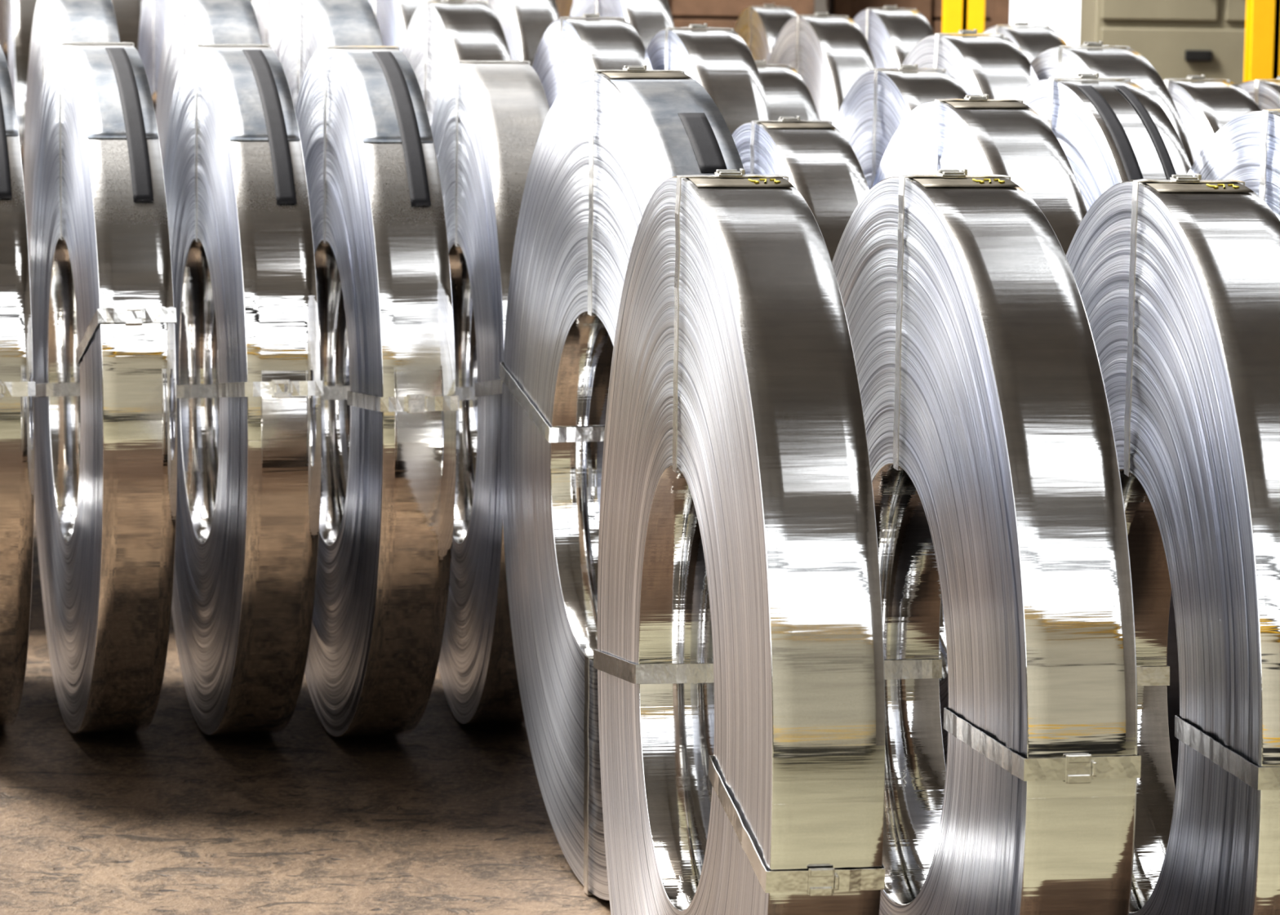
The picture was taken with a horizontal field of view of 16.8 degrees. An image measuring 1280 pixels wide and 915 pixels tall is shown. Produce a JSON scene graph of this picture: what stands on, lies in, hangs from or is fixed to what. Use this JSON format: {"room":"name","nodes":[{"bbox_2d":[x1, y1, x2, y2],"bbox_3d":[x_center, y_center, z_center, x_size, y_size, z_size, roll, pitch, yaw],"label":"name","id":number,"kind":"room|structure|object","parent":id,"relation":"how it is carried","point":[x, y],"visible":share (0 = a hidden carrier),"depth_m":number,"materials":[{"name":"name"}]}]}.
{"room":"steel coil warehouse","nodes":[
{"label":"steel coil warehouse","id":0,"kind":"room"},
{"bbox_2d":[0,502,610,914],"bbox_3d":[0.998,0.139,10.741,20.000,0.200,30.800,1,9,0],"label":"floor","id":1,"kind":"structure","parent":0,"point":[445,816],"depth_m":7.00,"materials":[{"name":"brown concrete"}]},
{"bbox_2d":[0,44,35,727],"bbox_3d":[-1.180,-0.128,7.600,0.130,1.204,1.208,-1,9,-13],"label":"coil","id":2,"kind":"object","parent":1,"relation":"on","point":[17,384],"visible":1,"depth_m":7.08,"materials":[{"name":"silver metal"}]},
{"bbox_2d":[0,0,36,177],"bbox_3d":[-1.906,-1.036,13.473,0.130,1.211,1.200,-1,9,-11],"label":"coil","id":3,"kind":"object","parent":1,"relation":"on","point":[16,16],"visible":0.24,"depth_m":12.93,"materials":[{"name":"silver metal"}]},
{"bbox_2d":[23,0,119,274],"bbox_3d":[-1.177,-0.369,9.061,0.131,1.241,1.234,-1,9,-13],"label":"coil","id":4,"kind":"object","parent":1,"relation":"on","point":[55,22],"visible":0.08,"depth_m":8.94,"materials":[{"name":"silver metal"}]},
{"bbox_2d":[30,41,177,733],"bbox_3d":[-0.947,-0.122,7.584,0.130,1.204,1.200,-1,9,-13],"label":"coil","id":5,"kind":"object","parent":1,"relation":"on","point":[104,313],"visible":0.99,"depth_m":7.19,"materials":[{"name":"silver metal"}]},
{"bbox_2d":[111,0,142,51],"bbox_3d":[-1.610,-1.008,13.315,0.130,1.211,1.200,-1,9,-11],"label":"coil","id":6,"kind":"object","parent":1,"relation":"on","point":[127,12],"visible":0.02,"depth_m":12.80,"materials":[{"name":"silver metal"}]},
{"bbox_2d":[137,0,172,112],"bbox_3d":[-1.205,-0.701,11.336,0.130,1.211,1.204,-1,9,-12],"label":"coil","id":7,"kind":"object","parent":1,"relation":"on","point":[154,13],"visible":0.16,"depth_m":11.35,"materials":[{"name":"silver metal"}]},
{"bbox_2d":[155,0,262,167],"bbox_3d":[-0.892,-0.365,9.061,0.131,1.241,1.234,-1,9,-13],"label":"coil","id":8,"kind":"object","parent":1,"relation":"on","point":[189,23],"visible":0.08,"depth_m":8.84,"materials":[{"name":"silver metal"}]},
{"bbox_2d":[163,44,323,735],"bbox_3d":[-0.712,-0.119,7.581,0.130,1.204,1.206,-1,9,-13],"label":"coil","id":9,"kind":"object","parent":1,"relation":"on","point":[250,386],"visible":0.85,"depth_m":7.19,"materials":[{"name":"silver metal"}]},
{"bbox_2d":[251,0,288,51],"bbox_3d":[-0.917,-0.706,11.396,0.130,1.211,1.204,-1,9,-12],"label":"coil","id":10,"kind":"object","parent":1,"relation":"on","point":[268,13],"visible":0.04,"depth_m":11.30,"materials":[{"name":"silver metal"}]},
{"bbox_2d":[274,0,383,108],"bbox_3d":[-0.652,-0.367,9.091,0.130,1.241,1.234,-1,9,-13],"label":"coil","id":11,"kind":"object","parent":1,"relation":"on","point":[306,26],"visible":0.08,"depth_m":8.85,"materials":[{"name":"silver metal"}]},
{"bbox_2d":[294,45,457,737],"bbox_3d":[-0.489,-0.115,7.579,0.131,1.204,1.209,-1,9,-13],"label":"coil","id":12,"kind":"object","parent":1,"relation":"on","point":[389,399],"visible":0.76,"depth_m":7.17,"materials":[{"name":"silver metal"}]},
{"bbox_2d":[368,0,431,50],"bbox_3d":[-0.630,-0.693,11.336,0.131,1.211,1.204,-1,9,-12],"label":"coil","id":13,"kind":"object","parent":1,"relation":"on","point":[393,17],"visible":0.03,"depth_m":10.97,"materials":[{"name":"silver metal"}]},
{"bbox_2d":[401,0,511,127],"bbox_3d":[-0.397,-0.374,9.260,0.131,1.211,1.204,-1,9,-12],"label":"coil","id":14,"kind":"object","parent":1,"relation":"on","point":[440,33],"visible":0.12,"depth_m":9.05,"materials":[{"name":"silver metal"}]},
{"bbox_2d":[431,59,549,724],"bbox_3d":[-0.266,-0.116,7.699,0.131,1.175,1.176,-1,9,-10],"label":"coil","id":15,"kind":"object","parent":1,"relation":"on","point":[489,117],"visible":0.54,"depth_m":7.43,"materials":[{"name":"silver metal"}]},
{"bbox_2d":[467,0,559,66],"bbox_3d":[-0.344,-0.698,11.396,0.130,1.211,1.204,-1,9,-12],"label":"coil","id":16,"kind":"object","parent":1,"relation":"on","point":[524,23],"visible":0.02,"depth_m":10.98,"materials":[{"name":"silver metal"}]},
{"bbox_2d":[532,13,653,109],"bbox_3d":[-0.101,-0.279,8.667,0.131,1.211,1.204,-1,9,-11],"label":"coil","id":17,"kind":"object","parent":1,"relation":"on","point":[569,47],"visible":0.08,"depth_m":8.47,"materials":[{"name":"silver metal"}]},
{"bbox_2d":[568,0,674,49],"bbox_3d":[-0.057,-0.685,11.336,0.130,1.211,1.204,-1,9,-12],"label":"coil","id":18,"kind":"object","parent":1,"relation":"on","point":[648,18],"visible":0.02,"depth_m":10.96,"materials":[{"name":"silver metal"}]},
{"bbox_2d":[499,64,746,901],"bbox_3d":[-0.012,0.038,6.495,0.140,1.248,1.233,-1,9,-14],"label":"coil","id":19,"kind":"object","parent":1,"relation":"on","point":[609,139],"visible":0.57,"depth_m":6.67,"materials":[{"name":"silver metal"}]},
{"bbox_2d":[555,0,814,29],"bbox_3d":[0.077,-1.935,18.560,1.300,1.520,0.920,1,9,0],"label":"crate","id":20,"kind":"object","parent":1,"relation":"on","point":[715,13],"visible":0.04,"depth_m":18.12,"materials":[{"name":"brown wood"}]},
{"bbox_2d":[646,22,771,134],"bbox_3d":[0.105,-0.225,8.329,0.130,1.211,1.205,-1,9,-10],"label":"coil","id":21,"kind":"object","parent":1,"relation":"on","point":[720,60],"visible":0.06,"depth_m":8.02,"materials":[{"name":"silver metal"}]},
{"bbox_2d":[593,168,885,914],"bbox_3d":[0.099,0.265,5.111,0.131,1.211,1.206,-1,9,-9],"label":"coil","id":22,"kind":"object","parent":1,"relation":"on","point":[739,656],"visible":1,"depth_m":4.76,"materials":[{"name":"silver metal"}]},
{"bbox_2d":[733,3,796,65],"bbox_3d":[0.393,-0.896,13.425,0.130,1.011,1.004,-1,9,-9],"label":"coil","id":23,"kind":"object","parent":1,"relation":"on","point":[758,27],"visible":0.13,"depth_m":13.25,"materials":[{"name":"silver metal"}]},
{"bbox_2d":[755,59,819,120],"bbox_3d":[0.234,-0.255,8.871,0.130,1.111,1.104,-1,9,-10],"label":"coil","id":24,"kind":"object","parent":1,"relation":"on","point":[787,94],"visible":0.02,"depth_m":8.60,"materials":[{"name":"silver metal"}]},
{"bbox_2d":[731,115,869,261],"bbox_3d":[0.236,0.011,7.060,0.129,1.131,1.124,-1,9,-10],"label":"coil","id":25,"kind":"object","parent":1,"relation":"on","point":[817,159],"visible":0.03,"depth_m":6.79,"materials":[{"name":"silver metal"}]},
{"bbox_2d":[768,11,875,125],"bbox_3d":[0.448,-0.561,10.897,0.130,1.111,1.104,-1,9,-10],"label":"coil","id":26,"kind":"object","parent":1,"relation":"on","point":[829,54],"visible":0.12,"depth_m":10.62,"materials":[{"name":"silver metal"}]},
{"bbox_2d":[853,4,934,68],"bbox_3d":[0.643,-0.621,11.312,0.130,1.111,1.104,-1,9,-10],"label":"coil","id":27,"kind":"object","parent":1,"relation":"on","point":[891,34],"visible":0.11,"depth_m":11.08,"materials":[{"name":"silver metal"}]},
{"bbox_2d":[833,63,967,189],"bbox_3d":[0.483,-0.141,7.977,0.130,1.161,1.155,-1,9,-10],"label":"coil","id":28,"kind":"object","parent":1,"relation":"on","point":[879,100],"visible":0.08,"depth_m":7.88,"materials":[{"name":"silver metal"}]},
{"bbox_2d":[826,0,1010,34],"bbox_3d":[1.200,-1.774,18.936,0.750,1.120,0.820,1,9,0],"label":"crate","id":29,"kind":"object","parent":1,"relation":"on","point":[996,11],"visible":0.09,"depth_m":18.52,"materials":[{"name":"brown wood"}]},
{"bbox_2d":[942,0,985,33],"bbox_3d":[1.148,-1.966,15.276,0.240,2.600,0.240,1,9,0],"label":"column","id":30,"kind":"structure","parent":1,"relation":"on","point":[957,15],"depth_m":15.27,"materials":[{"name":"paint"}]},
{"bbox_2d":[902,28,1039,99],"bbox_3d":[0.612,-0.207,8.260,0.131,1.211,1.204,-1,9,-10],"label":"coil","id":31,"kind":"object","parent":1,"relation":"on","point":[993,64],"visible":0.07,"depth_m":8.01,"materials":[{"name":"silver metal"}]},
{"bbox_2d":[871,93,1087,765],"bbox_3d":[0.489,0.067,6.446,0.130,1.211,1.204,-1,9,-10],"label":"coil","id":32,"kind":"object","parent":1,"relation":"on","point":[980,135],"visible":0.08,"depth_m":6.21,"materials":[{"name":"silver metal"}]},
{"bbox_2d":[831,168,1141,914],"bbox_3d":[0.360,0.263,5.150,0.130,1.211,1.211,-1,9,-10],"label":"coil","id":33,"kind":"object","parent":1,"relation":"on","point":[997,491],"visible":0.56,"depth_m":4.75,"materials":[{"name":"silver metal"}]},
{"bbox_2d":[982,21,1066,62],"bbox_3d":[0.915,-0.501,10.551,0.131,1.111,1.104,-1,9,-10],"label":"coil","id":34,"kind":"object","parent":1,"relation":"on","point":[1032,40],"visible":0.02,"depth_m":10.34,"materials":[{"name":"silver metal"}]},
{"bbox_2d":[1013,72,1192,788],"bbox_3d":[0.707,-0.012,6.986,0.131,1.211,1.204,-1,9,-11],"label":"coil","id":35,"kind":"object","parent":1,"relation":"on","point":[1110,131],"visible":0.12,"depth_m":6.68,"materials":[{"name":"silver metal"}]},
{"bbox_2d":[1030,40,1193,166],"bbox_3d":[0.810,-0.150,7.904,0.131,1.211,1.204,-1,9,-10],"label":"coil","id":36,"kind":"object","parent":1,"relation":"on","point":[1090,57],"visible":0.06,"depth_m":7.69,"materials":[{"name":"silver metal"}]},
{"bbox_2d":[1079,0,1246,84],"bbox_3d":[2.200,-1.812,16.688,0.950,1.900,0.650,1,9,0],"label":"tall cabinet","id":37,"kind":"object","parent":1,"relation":"on","point":[1180,38],"visible":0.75,"depth_m":16.43,"materials":[{"name":"metal"}]},
{"bbox_2d":[1065,173,1279,914],"bbox_3d":[0.630,0.270,5.125,0.131,1.211,1.211,0,9,-8],"label":"coil","id":38,"kind":"object","parent":1,"relation":"on","point":[1177,278],"visible":0.62,"depth_m":4.81,"materials":[{"name":"silver metal"}]},
{"bbox_2d":[1162,74,1261,162],"bbox_3d":[1.086,-0.201,8.594,0.130,1.111,1.104,-1,9,-10],"label":"coil","id":39,"kind":"object","parent":1,"relation":"on","point":[1204,106],"visible":0.05,"depth_m":8.36,"materials":[{"name":"silver metal"}]},
{"bbox_2d":[1191,108,1279,220],"bbox_3d":[0.952,0.091,6.333,0.131,1.211,1.204,-1,9,-11],"label":"coil","id":40,"kind":"object","parent":1,"relation":"on","point":[1246,148],"visible":0.06,"depth_m":6.32,"materials":[{"name":"silver metal"}]},
{"bbox_2d":[1238,75,1279,111],"bbox_3d":[1.266,-0.202,8.614,0.130,1.111,1.104,-1,9,-10],"label":"coil","id":41,"kind":"object","parent":1,"relation":"on","point":[1265,93],"visible":0.02,"depth_m":8.50,"materials":[{"name":"silver metal"}]},
{"bbox_2d":[1243,0,1279,82],"bbox_3d":[1.923,-1.624,13.101,0.250,2.600,0.250,1,9,0],"label":"column","id":42,"kind":"structure","parent":1,"relation":"on","point":[1262,31],"depth_m":13.09,"materials":[{"name":"paint"}]},
{"bbox_2d":[250,0,828,16],"bbox_3d":[1.105,-7.483,25.259,20.000,10.500,0.200,1,9,0],"label":"wall","id":43,"kind":"structure","parent":0,"point":[820,6],"depth_m":25.89,"materials":[{"name":"brown"}]}
]}

